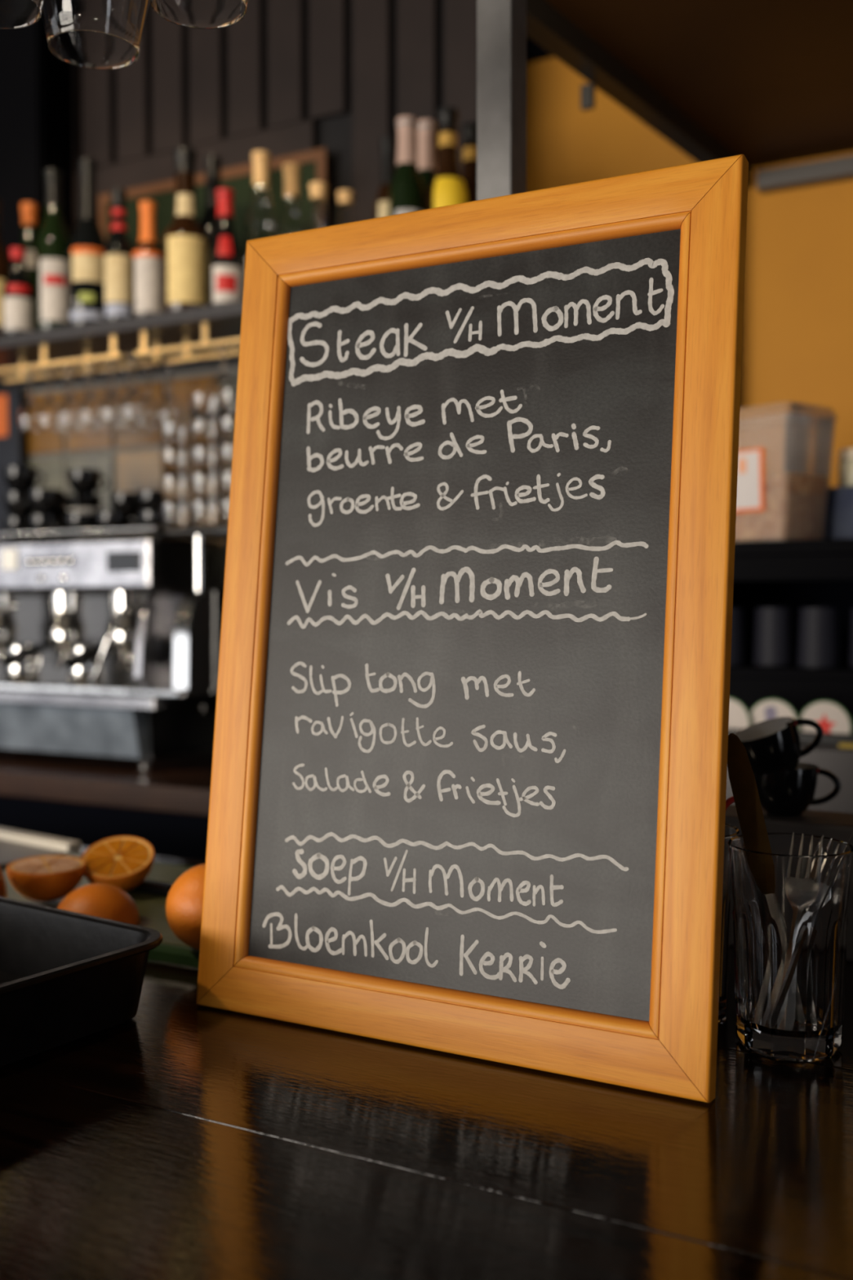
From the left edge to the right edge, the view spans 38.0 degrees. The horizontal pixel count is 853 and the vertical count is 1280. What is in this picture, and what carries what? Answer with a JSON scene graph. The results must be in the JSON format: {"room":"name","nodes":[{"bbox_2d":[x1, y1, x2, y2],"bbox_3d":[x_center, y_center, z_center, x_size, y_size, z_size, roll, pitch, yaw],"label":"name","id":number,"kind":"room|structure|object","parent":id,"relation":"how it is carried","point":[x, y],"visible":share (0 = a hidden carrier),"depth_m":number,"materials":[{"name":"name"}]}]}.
{"room":"eatery","nodes":[
{"label":"eatery","id":0,"kind":"room"},
{"bbox_2d":[22,0,476,540],"bbox_3d":[-0.799,-0.373,2.982,2.160,3.400,0.232,1,2,28],"label":"wall","id":1,"kind":"structure","parent":0,"point":[290,77],"depth_m":2.61,"materials":[{"name":"black wood"}]},
{"bbox_2d":[0,389,26,541],"bbox_3d":[-1.372,-0.184,3.146,0.961,0.815,0.024,1,2,28],"label":"panel","id":2,"kind":"object","parent":1,"relation":"attached to","point":[12,440],"visible":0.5,"depth_m":2.92,"materials":[{"name":"paint"}]},
{"bbox_2d":[0,15,73,256],"bbox_3d":[-1.322,-1.350,3.059,1.102,1.250,0.106,1,2,28],"label":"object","id":3,"kind":"object","parent":1,"relation":"attached to","point":[36,86],"visible":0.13,"depth_m":2.79,"materials":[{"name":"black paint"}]},
{"bbox_2d":[0,300,242,391],"bbox_3d":[-0.854,-0.610,2.716,2.210,0.048,0.298,1,2,28],"label":"shelf","id":4,"kind":"object","parent":1,"relation":"attached to","point":[170,328],"visible":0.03,"depth_m":2.52,"materials":[{"name":"grey metal"}]},
{"bbox_2d":[0,200,11,335],"bbox_3d":[-0.923,-0.784,2.636,0.088,0.304,0.088,1,2,28],"label":"bottle","id":5,"kind":"object","parent":4,"relation":"on","point":[5,258],"visible":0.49,"depth_m":2.61,"materials":[{"name":"brown glass"}]},
{"bbox_2d":[2,247,34,334],"bbox_3d":[-0.848,-0.721,2.574,0.064,0.181,0.064,1,2,28],"label":"bottle","id":6,"kind":"object","parent":4,"relation":"on","point":[18,292],"visible":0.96,"depth_m":2.55,"materials":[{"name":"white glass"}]},
{"bbox_2d":[21,202,37,330],"bbox_3d":[-0.876,-0.797,2.735,0.073,0.325,0.074,1,2,28],"label":"bottle","id":7,"kind":"object","parent":4,"relation":"on","point":[28,210],"visible":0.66,"depth_m":2.72,"materials":[{"name":"green glass"}]},
{"bbox_2d":[36,168,70,329],"bbox_3d":[-0.765,-0.795,2.545,0.069,0.332,0.069,1,2,28],"label":"bottle","id":8,"kind":"object","parent":4,"relation":"on","point":[53,241],"visible":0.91,"depth_m":2.52,"materials":[{"name":"green glass"}]},
{"bbox_2d":[0,334,159,382],"bbox_3d":[-0.750,-0.581,2.562,0.435,0.046,0.094,1,2,28],"label":"glass rack","id":9,"kind":"object","parent":4,"relation":"hanging from","point":[87,358],"visible":0.94,"depth_m":2.53,"materials":[{"name":"gold metal"}]},
{"bbox_2d":[17,368,41,432],"bbox_3d":[-0.836,-0.506,2.610,0.048,0.131,0.048,1,2,28],"label":"glass","id":10,"kind":"object","parent":9,"relation":"hanging from","point":[28,417],"visible":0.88,"depth_m":2.60,"materials":[{"name":"white"}]},
{"bbox_2d":[37,365,61,430],"bbox_3d":[-0.786,-0.505,2.583,0.048,0.131,0.048,1,2,28],"label":"glass","id":11,"kind":"object","parent":9,"relation":"hanging from","point":[48,417],"visible":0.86,"depth_m":2.57,"materials":[{"name":"white"}]},
{"bbox_2d":[57,363,81,428],"bbox_3d":[-0.736,-0.504,2.556,0.048,0.131,0.048,1,2,28],"label":"glass","id":12,"kind":"object","parent":9,"relation":"hanging from","point":[68,411],"visible":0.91,"depth_m":2.54,"materials":[{"name":"white"}]},
{"bbox_2d":[78,360,102,426],"bbox_3d":[-0.685,-0.504,2.529,0.048,0.131,0.048,1,2,28],"label":"glass","id":13,"kind":"object","parent":9,"relation":"hanging from","point":[89,411],"visible":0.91,"depth_m":2.52,"materials":[{"name":"white"}]},
{"bbox_2d":[99,357,124,424],"bbox_3d":[-0.635,-0.503,2.502,0.048,0.131,0.048,1,2,28],"label":"glass","id":14,"kind":"object","parent":9,"relation":"hanging from","point":[110,408],"visible":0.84,"depth_m":2.49,"materials":[{"name":"white"}]},
{"bbox_2d":[121,353,146,422],"bbox_3d":[-0.585,-0.502,2.474,0.048,0.131,0.048,1,2,28],"label":"glass","id":15,"kind":"object","parent":9,"relation":"hanging from","point":[133,404],"visible":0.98,"depth_m":2.46,"materials":[{"name":"white"}]},
{"bbox_2d":[137,362,159,429],"bbox_3d":[-0.578,-0.504,2.565,0.048,0.131,0.048,1,2,28],"label":"glass","id":16,"kind":"object","parent":9,"relation":"hanging from","point":[150,421],"visible":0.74,"depth_m":2.55,"materials":[{"name":"white"}]},
{"bbox_2d":[156,360,180,426],"bbox_3d":[-0.528,-0.504,2.538,0.048,0.131,0.048,1,2,28],"label":"glass","id":17,"kind":"object","parent":9,"relation":"hanging from","point":[168,410],"visible":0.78,"depth_m":2.52,"materials":[{"name":"white"}]},
{"bbox_2d":[66,158,106,325],"bbox_3d":[-0.689,-0.802,2.526,0.085,0.345,0.085,1,2,28],"label":"bottle","id":18,"kind":"object","parent":4,"relation":"on","point":[85,259],"visible":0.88,"depth_m":2.50,"materials":[{"name":"black glass"}]},
{"bbox_2d":[103,188,133,319],"bbox_3d":[-0.609,-0.758,2.455,0.059,0.261,0.059,1,2,28],"label":"bottle","id":19,"kind":"object","parent":4,"relation":"on","point":[117,251],"visible":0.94,"depth_m":2.44,"materials":[{"name":"black glass"}]},
{"bbox_2d":[132,200,163,315],"bbox_3d":[-0.546,-0.742,2.433,0.061,0.230,0.061,1,2,28],"label":"bottle","id":20,"kind":"object","parent":4,"relation":"on","point":[147,255],"visible":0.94,"depth_m":2.41,"materials":[{"name":"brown glass"}]},
{"bbox_2d":[163,146,208,311],"bbox_3d":[-0.467,-0.785,2.400,0.086,0.320,0.086,1,2,28],"label":"bottle","id":21,"kind":"object","parent":4,"relation":"on","point":[185,244],"visible":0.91,"depth_m":2.37,"materials":[{"name":"brown glass"}]},
{"bbox_2d":[135,322,239,363],"bbox_3d":[-0.386,-0.576,2.365,0.361,0.046,0.094,1,2,28],"label":"glass rack","id":22,"kind":"object","parent":4,"relation":"hanging from","point":[187,346],"visible":0.5,"depth_m":2.40,"materials":[{"name":"gold metal"}]},
{"bbox_2d":[205,343,239,393],"bbox_3d":[-0.387,-0.494,2.367,0.072,0.141,0.072,1,2,28],"label":"hanging wine glass","id":23,"kind":"object","parent":22,"relation":"hanging from","point":[223,380],"visible":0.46,"depth_m":2.35,"materials":[{"name":"white"}]},
{"bbox_2d":[198,155,222,305],"bbox_3d":[-0.426,-0.796,2.480,0.073,0.336,0.073,1,2,28],"label":"bottle","id":24,"kind":"object","parent":4,"relation":"on","point":[207,221],"visible":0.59,"depth_m":2.46,"materials":[{"name":"black glass"}]},
{"bbox_2d":[98,147,328,297],"bbox_3d":[-0.469,-0.816,2.658,0.609,0.367,0.012,1,2,28],"label":"framed board","id":25,"kind":"object","parent":4,"relation":"on","point":[313,164],"visible":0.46,"depth_m":2.62,"materials":[{"name":"brown wood"}]},
{"bbox_2d":[208,188,242,305],"bbox_3d":[-0.379,-0.735,2.337,0.064,0.222,0.064,1,2,28],"label":"bottle","id":26,"kind":"object","parent":4,"relation":"on","point":[225,262],"visible":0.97,"depth_m":2.32,"materials":[{"name":"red glass"}]},
{"bbox_2d":[244,151,279,273],"bbox_3d":[-0.313,-0.773,2.352,0.066,0.297,0.066,1,2,28],"label":"bottle","id":27,"kind":"object","parent":4,"relation":"on","point":[260,220],"visible":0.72,"depth_m":2.33,"materials":[{"name":"green glass"}]},
{"bbox_2d":[278,163,307,235],"bbox_3d":[-0.263,-0.776,2.421,0.068,0.299,0.068,1,2,28],"label":"bottle","id":28,"kind":"object","parent":4,"relation":"on","point":[291,220],"visible":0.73,"depth_m":2.40,"materials":[{"name":"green glass"}]},
{"bbox_2d":[307,182,328,230],"bbox_3d":[-0.199,-0.732,2.291,0.055,0.218,0.055,1,2,28],"label":"bottle","id":29,"kind":"object","parent":4,"relation":"on","point":[318,190],"visible":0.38,"depth_m":2.28,"materials":[{"name":"clear glass"}]},
{"bbox_2d":[337,189,355,224],"bbox_3d":[-0.150,-0.728,2.310,0.053,0.210,0.053,1,2,28],"label":"bottle","id":30,"kind":"object","parent":4,"relation":"on","point":[345,197],"visible":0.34,"depth_m":2.30,"materials":[{"name":"clear glass"}]},
{"bbox_2d":[373,136,397,217],"bbox_3d":[-0.069,-0.761,2.231,0.053,0.279,0.054,1,2,28],"label":"bottle","id":31,"kind":"object","parent":4,"relation":"on","point":[388,144],"visible":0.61,"depth_m":2.21,"materials":[{"name":"brown glass"}]},
{"bbox_2d":[389,115,425,215],"bbox_3d":[-0.033,-0.759,2.143,0.063,0.280,0.063,1,2,28],"label":"bottle","id":32,"kind":"object","parent":4,"relation":"on","point":[406,190],"visible":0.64,"depth_m":2.12,"materials":[{"name":"green glass"}]},
{"bbox_2d":[417,119,436,208],"bbox_3d":[0.000,-0.776,2.233,0.065,0.308,0.065,1,2,28],"label":"bottle","id":33,"kind":"object","parent":4,"relation":"on","point":[427,128],"visible":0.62,"depth_m":2.21,"materials":[{"name":"green glass"}]},
{"bbox_2d":[427,106,467,208],"bbox_3d":[0.036,-0.760,2.117,0.069,0.284,0.069,1,2,28],"label":"bottle","id":34,"kind":"object","parent":4,"relation":"on","point":[447,187],"visible":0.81,"depth_m":2.10,"materials":[{"name":"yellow glass"}]},
{"bbox_2d":[461,121,476,201],"bbox_3d":[0.080,-0.764,2.190,0.069,0.287,0.069,1,2,28],"label":"bottle","id":35,"kind":"object","parent":4,"relation":"on","point":[468,130],"visible":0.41,"depth_m":2.17,"materials":[{"name":"brown glass"}]},
{"bbox_2d":[526,57,852,487],"bbox_3d":[1.381,-0.346,1.968,2.640,3.400,0.100,1,2,28],"label":"wall","id":36,"kind":"structure","parent":0,"point":[797,343],"depth_m":2.31,"materials":[{"name":"paint"}]},
{"bbox_2d":[526,0,852,193],"bbox_3d":[0.941,-0.836,1.457,1.741,0.095,1.196,1,2,28],"label":"ceiling","id":37,"kind":"structure","parent":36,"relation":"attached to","point":[770,82],"depth_m":1.88,"materials":[{"name":"black paint"}]},
{"bbox_3d":[-1.332,-2.016,-0.189,7.000,0.050,7.400,1,2,28],"label":"ceiling","id":38,"kind":"structure","parent":0,"visible":0},
{"bbox_3d":[-0.248,-1.335,0.948,0.500,1.370,0.200,1,2,28],"label":"rack","id":39,"kind":"object","parent":38,"relation":"hanging from","visible":0},
{"bbox_2d":[0,0,44,29],"bbox_3d":[-0.308,-0.552,0.876,0.089,0.206,0.089,1,2,28],"label":"wine glass","id":40,"kind":"object","parent":39,"relation":"hanging from","point":[14,14],"visible":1,"depth_m":0.91,"materials":[{"name":"clear glass"}]},
{"bbox_2d":[41,0,150,70],"bbox_3d":[-0.255,-0.553,0.946,0.089,0.206,0.089,1,2,28],"label":"wine glass","id":41,"kind":"object","parent":39,"relation":"hanging from","point":[93,34],"visible":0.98,"depth_m":0.94,"materials":[{"name":"clear glass"}]},
{"bbox_2d":[150,0,248,29],"bbox_3d":[-0.162,-0.552,0.876,0.089,0.206,0.089,1,2,28],"label":"wine glass","id":42,"kind":"object","parent":39,"relation":"hanging from","point":[194,14],"visible":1,"depth_m":0.91,"materials":[{"name":"clear glass"}]},
{"bbox_3d":[-1.332,1.433,-0.099,7.000,0.050,7.400,1,2,28],"label":"floor","id":43,"kind":"structure","parent":0,"visible":0},
{"bbox_2d":[0,748,213,861],"bbox_3d":[-0.746,0.788,2.573,2.570,1.100,0.485,1,2,28],"label":"countertop","id":44,"kind":"structure","parent":43,"relation":"on","point":[88,800],"depth_m":2.24,"materials":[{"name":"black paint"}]},
{"bbox_2d":[0,525,226,773],"bbox_3d":[-0.749,0.011,2.535,0.923,0.456,0.468,1,2,28],"label":"espresso machine","id":45,"kind":"object","parent":44,"relation":"on","point":[152,606],"visible":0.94,"depth_m":2.32,"materials":[{"name":"metal"}]},
{"bbox_2d":[4,516,34,540],"bbox_3d":[-0.841,-0.228,2.575,0.070,0.050,0.076,0,2,-8],"label":"espresso cup","id":46,"kind":"object","parent":45,"relation":"on","point":[11,524],"visible":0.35,"depth_m":2.54,"materials":[{"name":"black"}]},
{"bbox_2d":[3,491,34,517],"bbox_3d":[-0.841,-0.279,2.568,0.070,0.050,0.076,0,2,13],"label":"espresso cup","id":47,"kind":"object","parent":46,"relation":"on","point":[16,503],"visible":0.77,"depth_m":2.54,"materials":[{"name":"black ceramic"}]},
{"bbox_2d":[3,466,45,492],"bbox_3d":[-0.839,-0.331,2.567,0.070,0.050,0.076,-1,2,-44],"label":"espresso cup","id":48,"kind":"object","parent":47,"relation":"on","point":[17,478],"visible":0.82,"depth_m":2.54,"materials":[{"name":"black ceramic"}]},
{"bbox_2d":[4,644,41,682],"bbox_3d":[-0.784,0.044,2.415,0.073,0.072,0.066,0,2,-10],"label":"milk jug","id":49,"kind":"object","parent":45,"relation":"on","point":[28,670],"visible":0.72,"depth_m":2.39,"materials":[{"name":"silver metal"}]},
{"bbox_2d":[27,515,63,539],"bbox_3d":[-0.768,-0.226,2.511,0.076,0.050,0.070,0,2,11],"label":"espresso cup","id":50,"kind":"object","parent":45,"relation":"on","point":[36,522],"visible":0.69,"depth_m":2.48,"materials":[{"name":"black"}]},
{"bbox_2d":[27,488,72,515],"bbox_3d":[-0.768,-0.278,2.509,0.076,0.050,0.070,1,2,23],"label":"espresso cup","id":51,"kind":"object","parent":50,"relation":"on","point":[42,501],"visible":0.88,"depth_m":2.49,"materials":[{"name":"black ceramic"}]},
{"bbox_2d":[64,513,97,537],"bbox_3d":[-0.689,-0.225,2.480,0.076,0.050,0.070,1,2,42],"label":"espresso cup","id":52,"kind":"object","parent":45,"relation":"on","point":[73,521],"visible":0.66,"depth_m":2.45,"materials":[{"name":"black ceramic"}]},
{"bbox_2d":[67,644,102,684],"bbox_3d":[-0.654,0.045,2.365,0.073,0.072,0.066,1,2,44],"label":"milk jug","id":53,"kind":"object","parent":45,"relation":"on","point":[82,674],"visible":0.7,"depth_m":2.34,"materials":[{"name":"silver metal"}]},
{"bbox_2d":[0,689,216,711],"bbox_3d":[-0.763,0.103,2.582,0.855,0.025,0.405,1,2,28],"label":"drip tray","id":54,"kind":"object","parent":45,"relation":"on","point":[10,700],"depth_m":2.29,"materials":[{"name":"metal"}]},
{"bbox_2d":[94,511,138,537],"bbox_3d":[-0.611,-0.224,2.424,0.070,0.050,0.076,-1,2,-39],"label":"espresso cup","id":55,"kind":"object","parent":45,"relation":"on","point":[103,519],"visible":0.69,"depth_m":2.40,"materials":[{"name":"black"}]},
{"bbox_2d":[125,518,140,536],"bbox_3d":[-0.625,-0.228,2.595,0.070,0.050,0.076,0,1,-2],"label":"espresso cup","id":56,"kind":"object","parent":45,"relation":"on","point":[135,533],"visible":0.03,"depth_m":2.57,"materials":[{"name":"black"}]},
{"bbox_2d":[110,492,141,518],"bbox_3d":[-0.627,-0.280,2.593,0.070,0.050,0.076,-1,2,-42],"label":"espresso cup","id":57,"kind":"object","parent":56,"relation":"on","point":[126,502],"visible":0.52,"depth_m":2.56,"materials":[{"name":"black ceramic"}]},
{"bbox_2d":[137,510,168,535],"bbox_3d":[-0.521,-0.223,2.401,0.076,0.050,0.070,0,1,0],"label":"espresso cup","id":58,"kind":"object","parent":45,"relation":"on","point":[150,517],"visible":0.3,"depth_m":2.37,"materials":[{"name":"black ceramic"}]},
{"bbox_2d":[137,516,175,536],"bbox_3d":[-0.554,-0.227,2.534,0.070,0.050,0.076,1,2,27],"label":"espresso cup","id":59,"kind":"object","parent":45,"relation":"on","point":[140,531],"visible":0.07,"depth_m":2.52,"materials":[{"name":"black ceramic"}]},
{"bbox_2d":[137,489,162,511],"bbox_3d":[-0.553,-0.279,2.532,0.076,0.050,0.070,-1,2,-29],"label":"espresso cup","id":60,"kind":"object","parent":59,"relation":"on","point":[148,500],"visible":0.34,"depth_m":2.50,"materials":[{"name":"black"}]},
{"bbox_2d":[165,527,226,538],"bbox_3d":[-0.390,-0.201,2.340,0.115,0.010,0.180,1,2,28],"label":"shelf","id":61,"kind":"object","parent":45,"relation":"on","point":[208,532],"visible":0.59,"depth_m":2.27,"materials":[{"name":"black metal"}]},
{"bbox_2d":[160,502,191,528],"bbox_3d":[-0.471,-0.231,2.326,0.057,0.049,0.057,1,2,28],"label":"tumbler","id":62,"kind":"object","parent":61,"relation":"on","point":[174,515],"visible":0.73,"depth_m":2.30,"materials":[{"name":"clear glass"}]},
{"bbox_2d":[160,475,191,503],"bbox_3d":[-0.471,-0.280,2.325,0.057,0.049,0.057,1,2,28],"label":"tumbler","id":63,"kind":"object","parent":62,"relation":"on","point":[175,489],"visible":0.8,"depth_m":2.30,"materials":[{"name":"clear glass"}]},
{"bbox_2d":[160,448,190,476],"bbox_3d":[-0.471,-0.330,2.324,0.057,0.049,0.057,1,2,28],"label":"tumbler","id":64,"kind":"object","parent":63,"relation":"on","point":[174,462],"visible":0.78,"depth_m":2.30,"materials":[{"name":"clear glass"}]},
{"bbox_2d":[160,422,190,450],"bbox_3d":[-0.471,-0.379,2.322,0.057,0.049,0.057,1,2,28],"label":"tumbler","id":65,"kind":"object","parent":64,"relation":"on","point":[174,435],"visible":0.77,"depth_m":2.30,"materials":[{"name":"clear glass"}]},
{"bbox_2d":[190,501,220,528],"bbox_3d":[-0.408,-0.230,2.292,0.057,0.049,0.057,1,2,28],"label":"tumbler","id":66,"kind":"object","parent":61,"relation":"on","point":[203,513],"visible":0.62,"depth_m":2.27,"materials":[{"name":"clear glass"}]},
{"bbox_2d":[190,474,220,502],"bbox_3d":[-0.408,-0.279,2.291,0.057,0.049,0.057,1,2,28],"label":"tumbler","id":67,"kind":"object","parent":66,"relation":"on","point":[204,487],"visible":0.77,"depth_m":2.27,"materials":[{"name":"clear glass"}]},
{"bbox_2d":[190,446,219,475],"bbox_3d":[-0.408,-0.329,2.290,0.057,0.049,0.057,1,2,28],"label":"tumbler","id":68,"kind":"object","parent":67,"relation":"on","point":[204,460],"visible":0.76,"depth_m":2.27,"materials":[{"name":"clear glass"}]},
{"bbox_2d":[189,419,219,448],"bbox_3d":[-0.408,-0.378,2.289,0.057,0.049,0.057,1,2,28],"label":"tumbler","id":69,"kind":"object","parent":68,"relation":"on","point":[204,433],"visible":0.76,"depth_m":2.27,"materials":[{"name":"clear glass"}]},
{"bbox_2d":[189,392,219,421],"bbox_3d":[-0.408,-0.428,2.287,0.057,0.049,0.057,1,2,28],"label":"tumbler","id":70,"kind":"object","parent":69,"relation":"on","point":[204,406],"visible":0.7,"depth_m":2.26,"materials":[{"name":"clear glass"}]},
{"bbox_3d":[-0.715,-0.229,2.619,0.087,0.050,0.070,1,2,23],"label":"espresso cup","id":71,"kind":"object","parent":45,"relation":"on","visible":0},
{"bbox_2d":[62,493,102,513],"bbox_3d":[-0.723,-0.281,2.618,0.070,0.050,0.076,0,2,13],"label":"espresso cup","id":72,"kind":"object","parent":71,"relation":"on","point":[79,500],"visible":0.44,"depth_m":2.59,"materials":[{"name":"black"}]},
{"bbox_2d":[66,468,108,494],"bbox_3d":[-0.722,-0.333,2.622,0.070,0.050,0.076,0,2,15],"label":"espresso cup","id":73,"kind":"object","parent":72,"relation":"on","point":[81,481],"visible":0.94,"depth_m":2.60,"materials":[{"name":"black ceramic"}]},
{"bbox_2d":[0,845,852,1279],"bbox_3d":[-0.333,0.833,0.891,3.200,1.098,1.159,1,2,28],"label":"countertop","id":74,"kind":"structure","parent":43,"relation":"on","point":[180,1139],"depth_m":0.69,"materials":[{"name":"brown wood"}]},
{"bbox_2d":[0,826,80,869],"bbox_3d":[-0.640,0.257,1.630,0.440,0.016,0.122,1,2,38],"label":"knife","id":75,"kind":"object","parent":74,"relation":"on","point":[15,845],"visible":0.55,"depth_m":1.55,"materials":[{"name":"grey metal"}]},
{"bbox_2d":[0,896,162,1067],"bbox_3d":[-0.421,0.254,0.851,0.300,0.062,0.400,1,2,35],"label":"tray","id":76,"kind":"object","parent":74,"relation":"on","point":[66,976],"visible":1,"depth_m":0.89,"materials":[{"name":"plastic"}]},
{"bbox_2d":[1,852,199,970],"bbox_3d":[-0.263,0.266,1.237,0.500,0.017,0.280,1,2,27],"label":"cutting board","id":77,"kind":"object","parent":74,"relation":"on","point":[172,952],"visible":0.18,"depth_m":1.18,"materials":[{"name":"plastic"}]},
{"bbox_2d":[6,855,85,902],"bbox_3d":[-0.374,0.238,1.221,0.075,0.038,0.075,-1,2,-19],"label":"orange half","id":78,"kind":"object","parent":77,"relation":"on","point":[43,878],"visible":0.99,"depth_m":1.20,"materials":[{"name":"brown food"}]},
{"bbox_2d":[57,883,139,924],"bbox_3d":[-0.302,0.242,1.133,0.077,0.037,0.077,0,2,17],"label":"orange","id":79,"kind":"object","parent":77,"relation":"on","point":[103,900],"visible":0.68,"depth_m":1.11,"materials":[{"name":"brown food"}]},
{"bbox_2d":[80,835,154,891],"bbox_3d":[-0.312,0.229,1.251,0.072,0.050,0.071,-1,2,-39],"label":"orange half","id":80,"kind":"object","parent":77,"relation":"on","point":[123,862],"visible":0.93,"depth_m":1.24,"materials":[{"name":"brown food"}]},
{"bbox_2d":[128,879,173,897],"bbox_3d":[-0.231,0.252,1.228,0.245,0.012,0.024,1,2,31],"label":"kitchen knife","id":81,"kind":"object","parent":77,"relation":"on","point":[147,886],"visible":0.13,"depth_m":1.25,"materials":[{"name":"black"}]},
{"bbox_2d":[165,863,205,950],"bbox_3d":[-0.182,0.226,1.052,0.077,0.072,0.077,1,2,28],"label":"orange","id":82,"kind":"object","parent":77,"relation":"on","point":[184,900],"visible":0.27,"depth_m":1.02,"materials":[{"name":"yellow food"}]},
{"bbox_2d":[195,154,748,1102],"bbox_3d":[0.036,-0.018,0.919,0.400,0.602,0.159,1,2,28],"label":"menu board","id":83,"kind":"object","parent":74,"relation":"on","point":[468,793],"visible":1,"depth_m":0.87,"materials":[{"name":"brown wood"}]},
{"bbox_2d":[476,0,526,200],"bbox_3d":[0.071,-0.874,1.158,0.076,2.301,0.076,1,2,28],"label":"steel post","id":84,"kind":"object","parent":74,"relation":"on","point":[501,24],"visible":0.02,"depth_m":1.15,"materials":[{"name":"silver metal"}]},
{"bbox_2d":[718,823,739,1024],"bbox_3d":[0.191,0.211,0.931,0.085,0.142,0.085,0,1,0],"label":"glass","id":85,"kind":"object","parent":74,"relation":"on","point":[731,831],"visible":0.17,"depth_m":0.91,"materials":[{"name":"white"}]},
{"bbox_2d":[724,804,852,961],"bbox_3d":[0.376,0.219,1.109,0.290,0.118,0.075,1,2,28],"label":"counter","id":86,"kind":"object","parent":74,"relation":"on","point":[837,825],"visible":0.09,"depth_m":1.09,"materials":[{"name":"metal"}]},
{"bbox_2d":[754,762,841,816],"bbox_3d":[0.332,0.137,1.128,0.072,0.044,0.059,1,2,40],"label":"cup","id":87,"kind":"object","parent":86,"relation":"on","point":[781,792],"visible":0.92,"depth_m":1.11,"materials":[{"name":"black ceramic"}]},
{"bbox_2d":[734,716,823,775],"bbox_3d":[0.315,0.099,1.131,0.074,0.058,0.059,-1,2,-27],"label":"cup","id":88,"kind":"object","parent":87,"relation":"on","point":[771,745],"visible":0.84,"depth_m":1.11,"materials":[{"name":"black ceramic"}]},
{"bbox_2d":[728,832,852,1062],"bbox_3d":[0.254,0.213,0.868,0.085,0.142,0.085,0,2,17],"label":"glass","id":89,"kind":"object","parent":74,"relation":"on","point":[790,913],"visible":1,"depth_m":0.84,"materials":[{"name":"clear glass"}]},
{"bbox_2d":[727,733,772,853],"bbox_3d":[0.238,0.167,0.869,0.057,0.206,0.019,0,2,-15],"label":"table knife","id":90,"kind":"object","parent":89,"relation":"in","point":[741,775],"visible":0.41,"depth_m":0.86,"materials":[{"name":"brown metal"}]},
{"bbox_2d":[725,728,852,813],"bbox_3d":[0.918,0.747,1.520,1.200,1.238,0.160,1,2,28],"label":"ledge","id":91,"kind":"object","parent":43,"relation":"on","point":[833,753],"visible":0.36,"depth_m":1.63,"materials":[{"name":"grey"}]},
{"bbox_2d":[728,697,751,728],"bbox_3d":[0.419,0.117,1.736,0.073,0.073,0.006,1,2,35],"label":"plate","id":92,"kind":"object","parent":91,"relation":"on","point":[739,715],"visible":0.22,"depth_m":1.73,"materials":[{"name":"white ceramic"}]},
{"bbox_2d":[749,698,799,730],"bbox_3d":[0.476,0.117,1.705,0.073,0.073,0.006,1,2,35],"label":"plate","id":93,"kind":"object","parent":91,"relation":"on","point":[770,708],"visible":0.28,"depth_m":1.71,"materials":[{"name":"white ceramic"}]},
{"bbox_2d":[798,700,852,733],"bbox_3d":[0.537,0.118,1.672,0.073,0.073,0.006,1,2,35],"label":"plate","id":94,"kind":"object","parent":91,"relation":"on","point":[831,716],"visible":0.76,"depth_m":1.67,"materials":[{"name":"white ceramic"}]},
{"bbox_2d":[729,538,852,733],"bbox_3d":[1.047,0.605,1.827,1.270,1.505,0.450,1,2,28],"label":"shelf unit","id":95,"kind":"object","parent":43,"relation":"on","point":[797,574],"visible":0.21,"depth_m":1.85,"materials":[{"name":"black paint"}]},
{"bbox_2d":[730,607,746,665],"bbox_3d":[0.472,-0.007,1.958,0.064,0.092,0.064,1,2,28],"label":"glass","id":96,"kind":"object","parent":95,"relation":"on","point":[738,641],"visible":0.25,"depth_m":1.93,"materials":[{"name":"grey"}]},
{"bbox_2d":[753,606,795,666],"bbox_3d":[0.545,-0.006,1.941,0.064,0.092,0.064,1,2,28],"label":"glass","id":97,"kind":"object","parent":95,"relation":"on","point":[775,631],"visible":1,"depth_m":1.92,"materials":[{"name":"grey"}]},
{"bbox_2d":[735,401,838,541],"bbox_3d":[0.531,-0.253,1.931,0.130,0.204,0.176,-1,2,-38],"label":"box","id":98,"kind":"object","parent":95,"relation":"on","point":[785,449],"visible":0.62,"depth_m":1.86,"materials":[{"name":"brown cardboard"}]},
{"bbox_2d":[797,606,840,667],"bbox_3d":[0.599,-0.005,1.889,0.064,0.092,0.064,1,2,28],"label":"glass","id":99,"kind":"object","parent":95,"relation":"on","point":[819,638],"visible":1,"depth_m":1.86,"materials":[{"name":"grey glass"}]},
{"bbox_2d":[824,485,852,538],"bbox_3d":[0.685,-0.195,1.944,0.120,0.087,0.100,1,2,34],"label":"box","id":100,"kind":"object","parent":95,"relation":"on","point":[839,518],"visible":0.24,"depth_m":1.92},
{"bbox_2d":[838,448,852,486],"bbox_3d":[0.682,-0.269,1.951,0.064,0.060,0.064,1,2,28],"label":"glass jar","id":101,"kind":"object","parent":100,"relation":"on","point":[846,455],"visible":0.79,"depth_m":1.94,"materials":[{"name":"beige glass"}]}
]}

